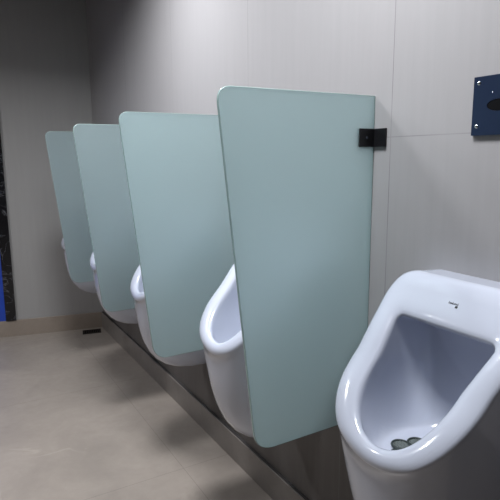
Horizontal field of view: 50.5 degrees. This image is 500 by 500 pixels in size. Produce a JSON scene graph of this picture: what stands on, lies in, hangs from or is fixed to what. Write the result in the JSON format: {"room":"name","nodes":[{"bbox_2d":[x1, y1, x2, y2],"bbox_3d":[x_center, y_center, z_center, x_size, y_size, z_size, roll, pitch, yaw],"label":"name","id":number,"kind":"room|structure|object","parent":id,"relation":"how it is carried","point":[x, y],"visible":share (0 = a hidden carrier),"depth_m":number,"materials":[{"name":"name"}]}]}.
{"room":"public restroom","nodes":[
{"label":"public restroom","id":0,"kind":"room"},
{"bbox_2d":[0,0,102,319],"bbox_3d":[-2.703,-0.521,3.424,3.270,2.450,0.080,-4,10,-18],"label":"wall","id":1,"kind":"structure","parent":0,"point":[45,87],"depth_m":3.75,"materials":[{"name":"grey paint"}]},
{"bbox_2d":[0,258,5,321],"bbox_3d":[-2.117,-0.428,3.592,0.699,1.962,0.010,-4,10,-18],"label":"door","id":2,"kind":"structure","parent":1,"relation":"in","point":[2,304],"depth_m":3.83,"materials":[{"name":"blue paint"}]},
{"bbox_2d":[0,131,15,320],"bbox_3d":[-2.116,-0.461,3.581,0.835,2.030,0.020,-4,10,-18],"label":"trim","id":3,"kind":"structure","parent":1,"relation":"attached to","point":[5,251],"depth_m":3.78,"materials":[{"name":"black stone"}]},
{"bbox_2d":[0,312,101,336],"bbox_3d":[-2.680,0.634,3.580,3.242,0.120,0.012,-4,10,-18],"label":"baseboard","id":4,"kind":"structure","parent":1,"relation":"attached to","point":[18,327],"depth_m":3.97,"materials":[{"name":"beige stone"}]},
{"bbox_2d":[0,327,272,499],"bbox_3d":[-0.900,1.253,0.591,3.400,0.100,8.150,-6,11,-30],"label":"floor","id":5,"kind":"structure","parent":0,"point":[81,419],"depth_m":2.51,"materials":[{"name":"beige tile"}]},
{"bbox_2d":[82,329,100,333],"bbox_3d":[-1.190,0.613,3.985,0.132,0.004,0.088,-4,10,-18],"label":"floor drain","id":6,"kind":"object","parent":5,"relation":"on","point":[91,331],"visible":1,"depth_m":3.98,"materials":[{"name":"grey metal"}]},
{"bbox_2d":[86,0,499,499],"bbox_3d":[0.518,-0.154,1.189,0.100,2.450,8.150,-6,11,-30],"label":"wall","id":7,"kind":"structure","parent":0,"point":[436,184],"depth_m":1.43,"materials":[{"name":"grey tile"}]},
{"bbox_2d":[45,131,93,282],"bbox_3d":[-0.948,-0.248,3.165,0.459,0.896,0.058,-6,11,-30],"label":"partition","id":8,"kind":"object","parent":7,"relation":"attached to","point":[61,148],"depth_m":3.12,"materials":[{"name":"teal glass"}]},
{"bbox_2d":[61,238,96,293],"bbox_3d":[-1.093,-0.017,3.589,0.335,0.663,0.375,-6,11,-30],"label":"urinal","id":9,"kind":"object","parent":7,"relation":"attached to","point":[89,287],"visible":0.04,"depth_m":3.54,"materials":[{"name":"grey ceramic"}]},
{"bbox_2d":[73,124,139,311],"bbox_3d":[-0.585,-0.144,2.552,0.459,0.896,0.058,-6,11,-30],"label":"partition","id":10,"kind":"object","parent":7,"relation":"attached to","point":[99,150],"depth_m":2.52,"materials":[{"name":"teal glass"}]},
{"bbox_2d":[90,252,137,323],"bbox_3d":[-0.701,0.096,2.924,0.335,0.663,0.375,-6,11,-30],"label":"urinal","id":11,"kind":"object","parent":7,"relation":"attached to","point":[128,316],"visible":0.06,"depth_m":2.88,"materials":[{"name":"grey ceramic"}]},
{"bbox_2d":[130,265,205,365],"bbox_3d":[-0.339,0.200,2.311,0.335,0.663,0.375,-6,11,-30],"label":"urinal","id":12,"kind":"object","parent":7,"relation":"attached to","point":[194,358],"visible":0.09,"depth_m":2.27,"materials":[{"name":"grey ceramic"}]},
{"bbox_2d":[119,112,233,356],"bbox_3d":[-0.231,-0.042,1.951,0.459,0.896,0.058,-6,11,-30],"label":"partition","id":13,"kind":"object","parent":7,"relation":"attached to","point":[174,166],"depth_m":1.95,"materials":[{"name":"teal glass"}]},
{"bbox_2d":[101,312,308,499],"bbox_3d":[0.668,1.056,1.034,0.016,0.117,7.185,-6,11,-30],"label":"baseboard","id":14,"kind":"structure","parent":7,"relation":"attached to","point":[255,467],"depth_m":2.46,"materials":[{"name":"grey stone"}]},
{"bbox_2d":[199,264,253,437],"bbox_3d":[0.021,0.304,1.702,0.335,0.663,0.375,-6,11,-30],"label":"urinal","id":15,"kind":"object","parent":7,"relation":"attached to","point":[220,332],"visible":0.34,"depth_m":1.64,"materials":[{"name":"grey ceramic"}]},
{"bbox_2d":[217,86,386,447],"bbox_3d":[0.139,0.064,1.325,0.459,0.896,0.058,-6,11,-30],"label":"partition","id":16,"kind":"object","parent":7,"relation":"attached to","point":[298,165],"depth_m":1.33,"materials":[{"name":"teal glass"}]},
{"bbox_2d":[335,269,499,499],"bbox_3d":[0.368,0.404,1.114,0.335,0.663,0.375,-6,11,-30],"label":"urinal","id":17,"kind":"object","parent":7,"relation":"attached to","point":[417,404],"visible":1,"depth_m":1.11,"materials":[{"name":"white ceramic"}]},
{"bbox_2d":[471,74,499,135],"bbox_3d":[0.505,-0.295,1.075,0.009,0.120,0.120,-6,11,-30],"label":"plate","id":18,"kind":"object","parent":7,"relation":"attached to","point":[486,95],"visible":1,"depth_m":1.10,"materials":[{"name":"blue metal"}]}
]}

